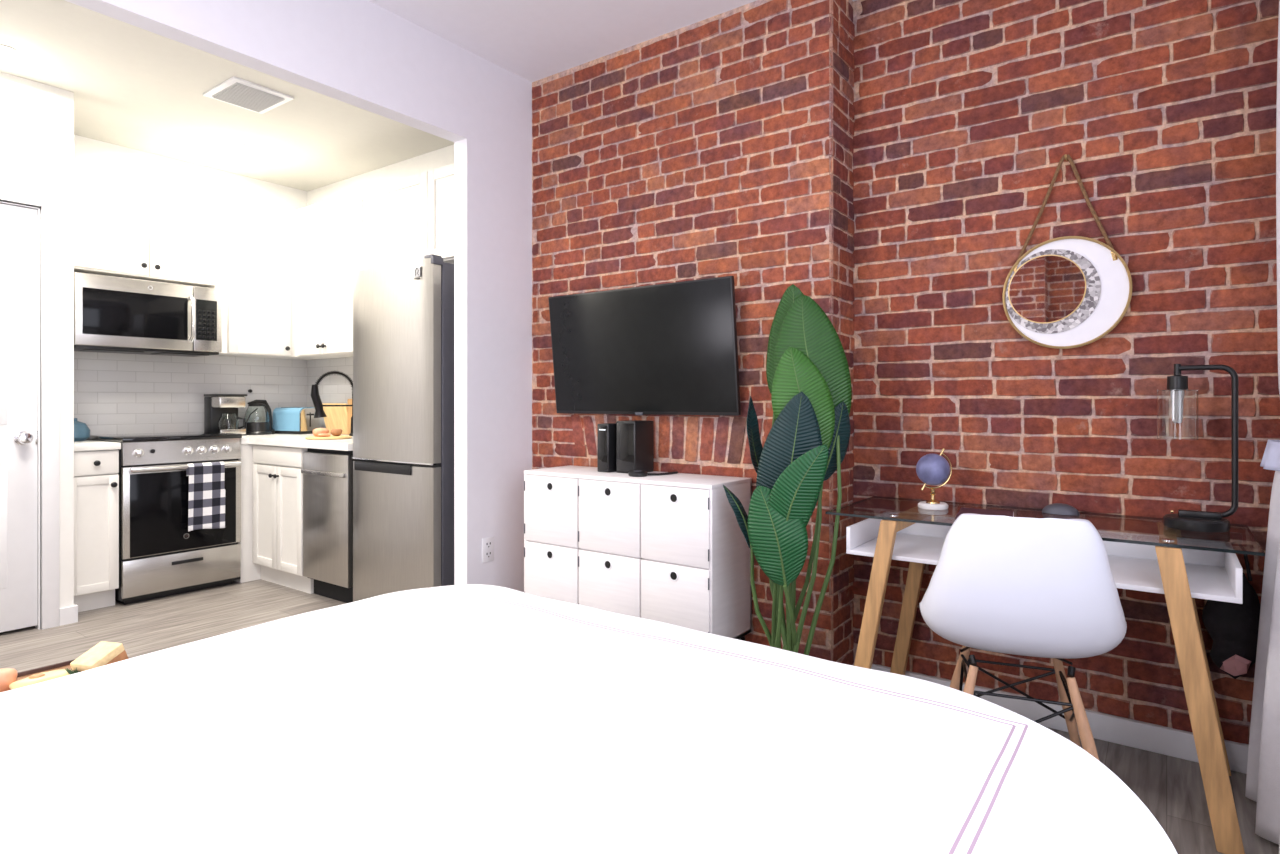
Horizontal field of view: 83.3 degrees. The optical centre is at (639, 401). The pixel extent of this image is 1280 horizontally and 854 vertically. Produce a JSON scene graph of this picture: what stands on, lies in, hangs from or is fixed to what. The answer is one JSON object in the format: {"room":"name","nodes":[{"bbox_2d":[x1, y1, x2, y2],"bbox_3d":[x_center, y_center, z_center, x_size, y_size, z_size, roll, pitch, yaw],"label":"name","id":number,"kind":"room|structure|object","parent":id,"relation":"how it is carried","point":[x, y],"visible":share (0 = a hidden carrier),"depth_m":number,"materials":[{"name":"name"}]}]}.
{"room":"studio apartment","nodes":[
{"label":"studio apartment","id":0,"kind":"room"},
{"bbox_2d":[0,72,73,628],"bbox_3d":[-4.259,-0.245,2.536,0.830,2.750,3.464,0,0,36],"label":"wall","id":1,"kind":"structure","parent":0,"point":[37,119],"depth_m":3.64,"materials":[{"name":"paint"}]},
{"bbox_2d":[0,184,58,628],"bbox_3d":[-3.251,0.045,3.246,0.080,2.170,1.000,0,0,36],"label":"door frame","id":2,"kind":"structure","parent":1,"relation":"attached to","point":[48,203],"depth_m":3.59,"materials":[{"name":"white wood"}]},
{"bbox_2d":[59,604,77,625],"bbox_3d":[-2.961,1.087,3.702,0.139,0.085,0.076,0,0,36],"label":"baseboard","id":3,"kind":"structure","parent":1,"relation":"attached to","point":[67,615],"depth_m":3.66,"materials":[{"name":"white wood"}]},
{"bbox_2d":[74,135,306,209],"bbox_3d":[-3.025,-0.245,4.824,0.120,2.750,1.686,0,0,36],"label":"wall","id":4,"kind":"structure","parent":0,"point":[88,151],"depth_m":4.74,"materials":[{"name":"paint"}]},
{"bbox_2d":[74,272,221,356],"bbox_3d":[-3.008,-0.503,4.348,0.449,0.423,0.760,0,0,36],"label":"microwave","id":5,"kind":"object","parent":4,"relation":"attached to","point":[112,314],"visible":0.98,"depth_m":4.21,"materials":[{"name":"metal"}]},
{"bbox_2d":[74,162,226,353],"bbox_3d":[-3.058,-0.825,4.358,0.362,1.030,0.892,0,0,36],"label":"upper cabinet","id":6,"kind":"object","parent":4,"relation":"attached to","point":[126,225],"visible":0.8,"depth_m":4.29,"materials":[{"name":"white wood"}]},
{"bbox_2d":[74,351,306,434],"bbox_3d":[-2.988,-0.070,4.766,0.008,0.600,1.636,0,0,36],"label":"backsplash","id":7,"kind":"structure","parent":4,"relation":"attached to","point":[115,393],"depth_m":4.67,"materials":[{"name":"tile"}]},
{"bbox_2d":[216,194,328,359],"bbox_3d":[-2.580,-0.828,5.020,0.351,1.025,0.736,0,0,36],"label":"upper cabinet","id":8,"kind":"object","parent":4,"relation":"attached to","point":[259,238],"visible":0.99,"depth_m":4.83,"materials":[{"name":"white wood"}]},
{"bbox_2d":[0,0,453,191],"bbox_3d":[-3.027,-1.653,2.679,2.750,0.135,5.350,0,0,36],"label":"ceiling","id":9,"kind":"structure","parent":0,"point":[133,87],"depth_m":3.89,"materials":[{"name":"paint"}]},
{"bbox_2d":[0,44,17,54],"bbox_3d":[-2.852,-1.581,3.232,0.092,0.007,0.092,0,0,36],"label":"recessed light","id":10,"kind":"object","parent":9,"relation":"in","point":[4,49],"visible":1,"depth_m":3.24,"materials":[{"name":"beige"}]},
{"bbox_2d":[203,76,293,113],"bbox_3d":[-2.024,-1.575,3.724,0.335,0.020,0.300,0,0,36],"label":"ceiling vent","id":11,"kind":"object","parent":9,"relation":"in","point":[235,91],"visible":1,"depth_m":3.69,"materials":[{"name":"white plastic"}]},
{"bbox_2d":[212,82,284,111],"bbox_3d":[-2.026,-1.570,3.725,0.270,0.010,0.240,0,0,36],"label":"grille","id":12,"kind":"object","parent":11,"relation":"attached to","point":[240,94],"depth_m":3.70,"materials":[{"name":"grey metal"}]},
{"bbox_2d":[65,0,531,591],"bbox_3d":[-1.934,-0.270,1.848,0.090,2.800,5.100,0,0,36],"label":"wall partition","id":13,"kind":"structure","parent":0,"point":[362,54],"depth_m":3.35,"materials":[{"name":"paint"}]},
{"bbox_2d":[482,536,493,562],"bbox_3d":[-0.722,0.703,3.422,0.008,0.115,0.072,0,0,36],"label":"wall outlet","id":14,"kind":"object","parent":13,"relation":"attached to","point":[487,543],"visible":1,"depth_m":3.42,"materials":[{"name":"white plastic"}]},
{"bbox_2d":[307,144,453,206],"bbox_3d":[-1.499,-0.245,4.765,2.653,2.750,0.120,0,0,36],"label":"wall","id":15,"kind":"structure","parent":0,"point":[444,156],"depth_m":4.85,"materials":[{"name":"paint"}]},
{"bbox_2d":[295,192,355,357],"bbox_3d":[-2.043,-0.828,4.894,0.758,1.025,0.305,0,0,36],"label":"upper cabinet","id":16,"kind":"object","parent":15,"relation":"attached to","point":[325,232],"visible":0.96,"depth_m":4.77,"materials":[{"name":"white wood"}]},
{"bbox_2d":[307,357,352,427],"bbox_3d":[-1.850,-0.070,4.942,1.622,0.600,0.008,0,0,36],"label":"backsplash","id":17,"kind":"structure","parent":15,"relation":"attached to","point":[333,388],"depth_m":5.23,"materials":[{"name":"tile"}]},
{"bbox_2d":[356,163,453,270],"bbox_3d":[-1.146,-1.070,4.256,1.435,0.540,0.276,0,0,36],"label":"upper cabinet","id":18,"kind":"object","parent":15,"relation":"attached to","point":[409,218],"visible":0.48,"depth_m":4.27,"materials":[{"name":"white wood"}]},
{"bbox_2d":[369,0,855,81],"bbox_3d":[-0.606,-1.673,0.908,3.250,0.095,5.350,0,0,36],"label":"ceiling","id":19,"kind":"structure","parent":0,"point":[533,40],"depth_m":3.10,"materials":[{"name":"paint"}]},
{"bbox_2d":[0,579,1278,853],"bbox_3d":[-1.716,1.180,1.720,6.000,0.100,5.350,0,0,36],"label":"floor","id":20,"kind":"structure","parent":0,"point":[1171,788],"depth_m":3.38,"materials":[{"name":"grey wood"}]},
{"bbox_2d":[0,203,37,631],"bbox_3d":[-3.232,0.078,3.231,0.110,2.068,0.848,0,0,36],"label":"door","id":21,"kind":"structure","parent":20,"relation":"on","point":[18,225],"depth_m":3.52,"materials":[{"name":"white wood"}]},
{"bbox_2d":[74,449,118,611],"bbox_3d":[-3.153,0.696,4.024,0.599,0.868,0.240,0,0,36],"label":"base cabinet","id":22,"kind":"object","parent":20,"relation":"on","point":[96,477],"visible":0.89,"depth_m":3.88,"materials":[{"name":"white wood"}]},
{"bbox_2d":[74,440,120,450],"bbox_3d":[-3.157,0.243,4.028,0.589,0.036,0.244,0,0,36],"label":"countertop","id":23,"kind":"structure","parent":22,"relation":"on","point":[87,445],"depth_m":3.88,"materials":[{"name":"stone"}]},
{"bbox_2d":[74,418,89,440],"bbox_3d":[-3.259,0.159,4.150,0.144,0.132,0.144,0,0,36],"label":"storage jar","id":24,"kind":"object","parent":23,"relation":"on","point":[81,430],"visible":0.56,"depth_m":4.13,"materials":[{"name":"blue ceramic"}]},
{"bbox_2d":[86,431,241,603],"bbox_3d":[-2.870,0.664,4.366,0.642,0.932,0.634,0,0,36],"label":"range","id":25,"kind":"object","parent":20,"relation":"on","point":[159,557],"visible":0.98,"depth_m":4.14,"materials":[{"name":"silver metal"}]},
{"bbox_2d":[87,431,241,442],"bbox_3d":[-2.891,0.211,4.381,0.590,0.027,0.634,0,0,36],"label":"cooktop","id":26,"kind":"object","parent":25,"relation":"in","point":[168,437],"depth_m":4.23,"materials":[{"name":"black glass"}]},
{"bbox_2d":[186,462,224,531],"bbox_3d":[-2.565,0.559,4.258,0.037,0.399,0.202,0,0,36],"label":"kitchen towel","id":27,"kind":"object","parent":25,"relation":"hanging from","point":[206,503],"visible":1,"depth_m":4.25,"materials":[{"name":"fabric"}]},
{"bbox_2d":[233,444,313,593],"bbox_3d":[-2.258,0.698,4.773,1.149,0.864,0.733,0,0,36],"label":"base cabinet","id":28,"kind":"object","parent":20,"relation":"on","point":[271,543],"visible":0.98,"depth_m":4.41,"materials":[{"name":"white wood"}]},
{"bbox_2d":[240,434,352,450],"bbox_3d":[-2.052,0.244,4.624,1.669,0.039,0.740,0,0,36],"label":"countertop","id":29,"kind":"structure","parent":28,"relation":"on","point":[287,440],"depth_m":4.27,"materials":[{"name":"stone"}]},
{"bbox_2d":[204,394,246,435],"bbox_3d":[-2.765,0.087,4.805,0.223,0.276,0.184,0,0,36],"label":"coffee maker","id":30,"kind":"object","parent":29,"relation":"on","point":[220,410],"visible":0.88,"depth_m":4.75,"materials":[{"name":"black plastic"}]},
{"bbox_2d":[244,400,274,434],"bbox_3d":[-2.623,0.105,4.960,0.195,0.240,0.179,0,0,-37],"label":"electric kettle","id":31,"kind":"object","parent":29,"relation":"on","point":[258,415],"visible":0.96,"depth_m":4.90,"materials":[{"name":"black plastic"}]},
{"bbox_2d":[273,407,319,433],"bbox_3d":[-2.430,0.132,5.101,0.285,0.186,0.176,0,0,22],"label":"toaster","id":32,"kind":"object","parent":29,"relation":"on","point":[286,420],"visible":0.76,"depth_m":5.03,"materials":[{"name":"blue metal"}]},
{"bbox_2d":[305,435,351,439],"bbox_3d":[-1.896,0.217,4.386,0.260,0.015,0.260,0,0,36],"label":"serving board","id":33,"kind":"object","parent":29,"relation":"on","point":[331,437],"visible":0.91,"depth_m":4.29,"materials":[{"name":"brown wood"}]},
{"bbox_2d":[313,428,328,435],"bbox_3d":[-1.935,0.185,4.366,0.076,0.051,0.096,0,0,36],"label":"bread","id":34,"kind":"object","parent":33,"relation":"on","point":[316,431],"visible":0.71,"depth_m":4.33,"materials":[{"name":"food"}]},
{"bbox_2d":[318,433,330,436],"bbox_3d":[-1.891,0.199,4.308,0.052,0.020,0.074,0,0,36],"label":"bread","id":35,"kind":"object","parent":33,"relation":"on","point":[321,434],"visible":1,"depth_m":4.29,"materials":[{"name":"food"}]},
{"bbox_2d":[331,429,341,435],"bbox_3d":[-1.857,0.187,4.403,0.062,0.045,0.069,0,0,36],"label":"bread roll","id":36,"kind":"object","parent":33,"relation":"on","point":[335,432],"visible":0.95,"depth_m":4.38,"materials":[{"name":"orange food"}]},
{"bbox_2d":[311,371,352,435],"bbox_3d":[-1.986,0.010,4.690,0.283,0.429,0.128,0,0,-15],"label":"kitchen faucet","id":37,"kind":"object","parent":29,"relation":"on","point":[319,412],"visible":0.79,"depth_m":4.63,"materials":[{"name":"black metal"}]},
{"bbox_2d":[322,403,347,434],"bbox_3d":[-2.091,0.117,4.966,0.310,0.214,0.067,0,0,36],"label":"cutting board","id":38,"kind":"object","parent":29,"relation":"on","point":[336,418],"visible":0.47,"depth_m":4.95,"materials":[{"name":"brown wood"}]},
{"bbox_2d":[347,399,351,434],"bbox_3d":[-1.897,0.084,4.854,0.105,0.281,0.105,0,0,36],"label":"cutting board","id":39,"kind":"object","parent":29,"relation":"on","point":[349,401],"visible":0.14,"depth_m":4.83,"materials":[{"name":"brown wood"}]},
{"bbox_2d":[301,448,353,602],"bbox_3d":[-1.581,0.699,4.293,0.498,0.862,0.658,0,0,36],"label":"dishwasher","id":40,"kind":"object","parent":20,"relation":"on","point":[327,474],"visible":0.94,"depth_m":4.04,"materials":[{"name":"metal"}]},
{"bbox_2d":[352,254,453,601],"bbox_3d":[-1.076,0.208,3.921,0.692,1.843,0.682,0,0,36],"label":"refrigerator","id":41,"kind":"object","parent":20,"relation":"on","point":[403,312],"visible":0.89,"depth_m":3.58,"materials":[{"name":"grey metal"}]},
{"bbox_2d":[0,584,1176,853],"bbox_3d":[-0.483,0.630,0.903,2.040,1.000,2.367,0,0,36],"label":"bed","id":42,"kind":"object","parent":20,"relation":"on","point":[468,718],"visible":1,"depth_m":1.12,"materials":[{"name":"white fabric"}]},
{"bbox_2d":[524,465,751,640],"bbox_3d":[-0.037,0.719,3.068,0.976,0.822,0.322,0,0,36],"label":"storage cabinet","id":43,"kind":"object","parent":20,"relation":"on","point":[673,549],"visible":0.84,"depth_m":2.87,"materials":[{"name":"white laminate"}]},
{"bbox_2d":[597,423,615,472],"bbox_3d":[-0.123,0.202,3.198,0.065,0.212,0.142,0,0,36],"label":"speaker","id":44,"kind":"object","parent":43,"relation":"on","point":[606,432],"visible":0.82,"depth_m":3.14,"materials":[{"name":"black plastic"}]},
{"bbox_2d":[616,420,653,472],"bbox_3d":[-0.022,0.196,3.150,0.105,0.225,0.142,0,0,36],"label":"speaker","id":45,"kind":"object","parent":43,"relation":"on","point":[634,438],"visible":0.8,"depth_m":3.10,"materials":[{"name":"black plastic"}]},
{"bbox_2d":[628,470,677,476],"bbox_3d":[0.051,0.296,3.032,0.231,0.023,0.080,0,0,-38],"label":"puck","id":46,"kind":"object","parent":43,"relation":"on","point":[636,473],"visible":1,"depth_m":2.97,"materials":[{"name":"black plastic"}]},
{"bbox_2d":[723,284,851,655],"bbox_3d":[0.504,0.348,2.552,0.426,1.563,0.333,0,0,36],"label":"potted palm","id":47,"kind":"object","parent":20,"relation":"on","point":[808,373],"visible":0.97,"depth_m":2.49,"materials":[{"name":"green plant"}]},
{"bbox_2d":[919,513,1126,759],"bbox_3d":[1.073,0.714,2.061,0.509,0.839,0.494,0,0,21],"label":"shell chair","id":48,"kind":"object","parent":20,"relation":"on","point":[1025,586],"visible":0.98,"depth_m":1.87,"materials":[{"name":"white plastic"}]},
{"bbox_2d":[825,496,1264,853],"bbox_3d":[1.228,0.750,2.304,1.132,0.760,0.541,0,0,36],"label":"writing desk","id":49,"kind":"object","parent":20,"relation":"on","point":[1184,570],"visible":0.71,"depth_m":2.16,"materials":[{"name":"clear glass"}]},
{"bbox_2d":[916,449,951,509],"bbox_3d":[1.030,0.268,2.530,0.112,0.210,0.112,0,0,36],"label":"desk globe","id":50,"kind":"object","parent":49,"relation":"on","point":[931,469],"visible":1,"depth_m":2.50,"materials":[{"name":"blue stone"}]},
{"bbox_2d":[955,508,1013,519],"bbox_3d":[1.120,0.368,2.334,0.161,0.009,0.230,0,0,28],"label":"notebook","id":51,"kind":"object","parent":49,"relation":"on","point":[962,510],"visible":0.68,"depth_m":2.36,"materials":[{"name":"brown"}]},
{"bbox_2d":[846,511,1242,603],"bbox_3d":[1.237,0.467,2.298,1.027,0.090,0.430,0,0,36],"label":"shelf","id":52,"kind":"object","parent":49,"relation":"attached to","point":[1211,575],"depth_m":2.26,"materials":[{"name":"white paint"}]},
{"bbox_2d":[1042,503,1079,514],"bbox_3d":[1.400,0.355,2.396,0.110,0.034,0.060,0,0,36],"label":"computer mouse","id":53,"kind":"object","parent":49,"relation":"on","point":[1056,508],"visible":1,"depth_m":2.38,"materials":[{"name":"grey plastic"}]},
{"bbox_2d":[1157,364,1237,532],"bbox_3d":[1.643,0.130,2.131,0.159,0.486,0.159,0,0,-9],"label":"desk lamp","id":54,"kind":"object","parent":49,"relation":"on","point":[1177,405],"visible":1,"depth_m":2.11,"materials":[{"name":"black metal"}]},
{"bbox_2d":[1167,364,1187,388],"bbox_3d":[1.609,-0.074,2.156,0.052,0.077,0.052,0,0,36],"label":"socket","id":55,"kind":"object","parent":54,"relation":"attached to","point":[1177,381],"depth_m":2.14,"materials":[{"name":"black plastic"}]},
{"bbox_3d":[-1.430,0.899,1.607,0.265,0.461,0.545,0,0,36],"label":"side table","id":56,"kind":"object","parent":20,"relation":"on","visible":0},
{"bbox_2d":[16,657,129,680],"bbox_3d":[-1.422,0.659,1.617,0.245,0.020,0.490,0,0,36],"label":"tray","id":57,"kind":"object","parent":56,"relation":"on","point":[66,664],"visible":0.02,"depth_m":1.76,"materials":[{"name":"brown wood"}]},
{"bbox_2d":[0,668,17,691],"bbox_3d":[-1.455,0.633,1.630,0.069,0.053,0.068,0,0,-22],"label":"slice","id":58,"kind":"object","parent":57,"relation":"on","point":[7,675],"visible":0.77,"depth_m":1.62,"materials":[{"name":"orange food"}]},
{"bbox_2d":[9,669,71,689],"bbox_3d":[-1.369,0.639,1.652,0.077,0.040,0.119,0,0,36],"label":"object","id":59,"kind":"object","parent":57,"relation":"on","point":[44,676],"visible":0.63,"depth_m":1.63,"materials":[{"name":"yellow food"}]},
{"bbox_2d":[65,668,80,674],"bbox_3d":[-1.323,0.627,1.684,0.031,0.034,0.040,0,0,22],"label":"herb sprig","id":60,"kind":"object","parent":59,"relation":"on","point":[70,672],"visible":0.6,"depth_m":1.68,"materials":[{"name":"green plant"}]},
{"bbox_2d":[70,641,127,671],"bbox_3d":[-1.294,0.625,1.726,0.067,0.079,0.096,0,0,14],"label":"bread slab","id":61,"kind":"object","parent":57,"relation":"on","point":[103,653],"visible":0.65,"depth_m":1.71,"materials":[{"name":"beige food"}]},
{"bbox_2d":[532,0,854,665],"bbox_3d":[0.191,-0.267,3.330,1.589,2.806,0.359,0,0,36],"label":"wall","id":62,"kind":"structure","parent":0,"point":[720,145],"depth_m":3.02,"materials":[{"name":"red brick"}]},
{"bbox_2d":[548,276,740,415],"bbox_3d":[-0.008,-0.221,3.190,0.996,0.562,0.104,0,0,36],"label":"television","id":63,"kind":"object","parent":62,"relation":"attached to","point":[667,348],"visible":1,"depth_m":3.12,"materials":[{"name":"black plastic"}]},
{"bbox_2d":[852,0,1279,743],"bbox_3d":[1.550,-0.270,2.484,1.632,2.800,0.121,0,0,36],"label":"brick wall","id":64,"kind":"structure","parent":0,"point":[967,112],"depth_m":2.46,"materials":[{"name":"red brick"}]},
{"bbox_2d":[871,664,1248,773],"bbox_3d":[1.467,1.087,2.471,1.450,0.085,0.024,0,0,36],"label":"baseboard","id":65,"kind":"structure","parent":64,"relation":"attached to","point":[1155,738],"depth_m":2.37,"materials":[{"name":"white wood"}]},
{"bbox_2d":[1202,542,1260,678],"bbox_3d":[1.779,0.623,2.151,0.131,0.415,0.114,0,0,1],"label":"hanging bag","id":66,"kind":"object","parent":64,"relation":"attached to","point":[1233,628],"visible":0.7,"depth_m":2.13,"materials":[{"name":"fabric"}]},
{"bbox_2d":[1229,532,1241,542],"bbox_3d":[1.819,0.415,2.199,0.030,0.030,0.027,0,0,36],"label":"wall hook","id":67,"kind":"object","parent":64,"relation":"attached to","point":[1235,537],"visible":0.97,"depth_m":2.19,"materials":[{"name":"black metal"}]},
{"bbox_3d":[1.459,-0.836,2.466,0.007,0.016,0.041,0,0,36],"label":"nail","id":68,"kind":"object","parent":64,"relation":"attached to","visible":0},
{"bbox_2d":[1003,154,1131,348],"bbox_3d":[1.452,-0.512,2.460,0.382,0.663,0.028,0,0,36],"label":"mirror","id":69,"kind":"object","parent":68,"relation":"hanging from","point":[1066,292],"visible":1,"depth_m":2.45,"materials":[{"name":"white mirror"}]},
{"bbox_2d":[1009,256,1084,321],"bbox_3d":[1.404,-0.389,2.488,0.231,0.231,0.004,0,0,36],"label":"mirror glass","id":70,"kind":"object","parent":69,"relation":"attached to","point":[1041,288],"depth_m":2.48,"materials":[{"name":"silver mirror"}]},
{"bbox_3d":[0.651,-0.260,-0.042,0.100,2.780,5.300,0,0,36],"label":"wall window","id":71,"kind":"structure","parent":0,"visible":0},
{"bbox_2d":[1245,0,1279,853],"bbox_3d":[1.659,-0.125,1.790,0.193,2.490,0.753,0,0,35],"label":"curtain","id":72,"kind":"object","parent":71,"relation":"hanging from","point":[1263,764],"visible":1,"depth_m":2.03,"materials":[{"name":"fabric"}]},
{"bbox_2d":[1260,439,1279,470],"bbox_3d":[1.790,0.152,1.912,0.212,0.095,0.384,0,0,36],"label":"tieback","id":73,"kind":"object","parent":72,"relation":"attached to","point":[1270,460],"visible":1,"depth_m":1.91,"materials":[{"name":"white fabric"}]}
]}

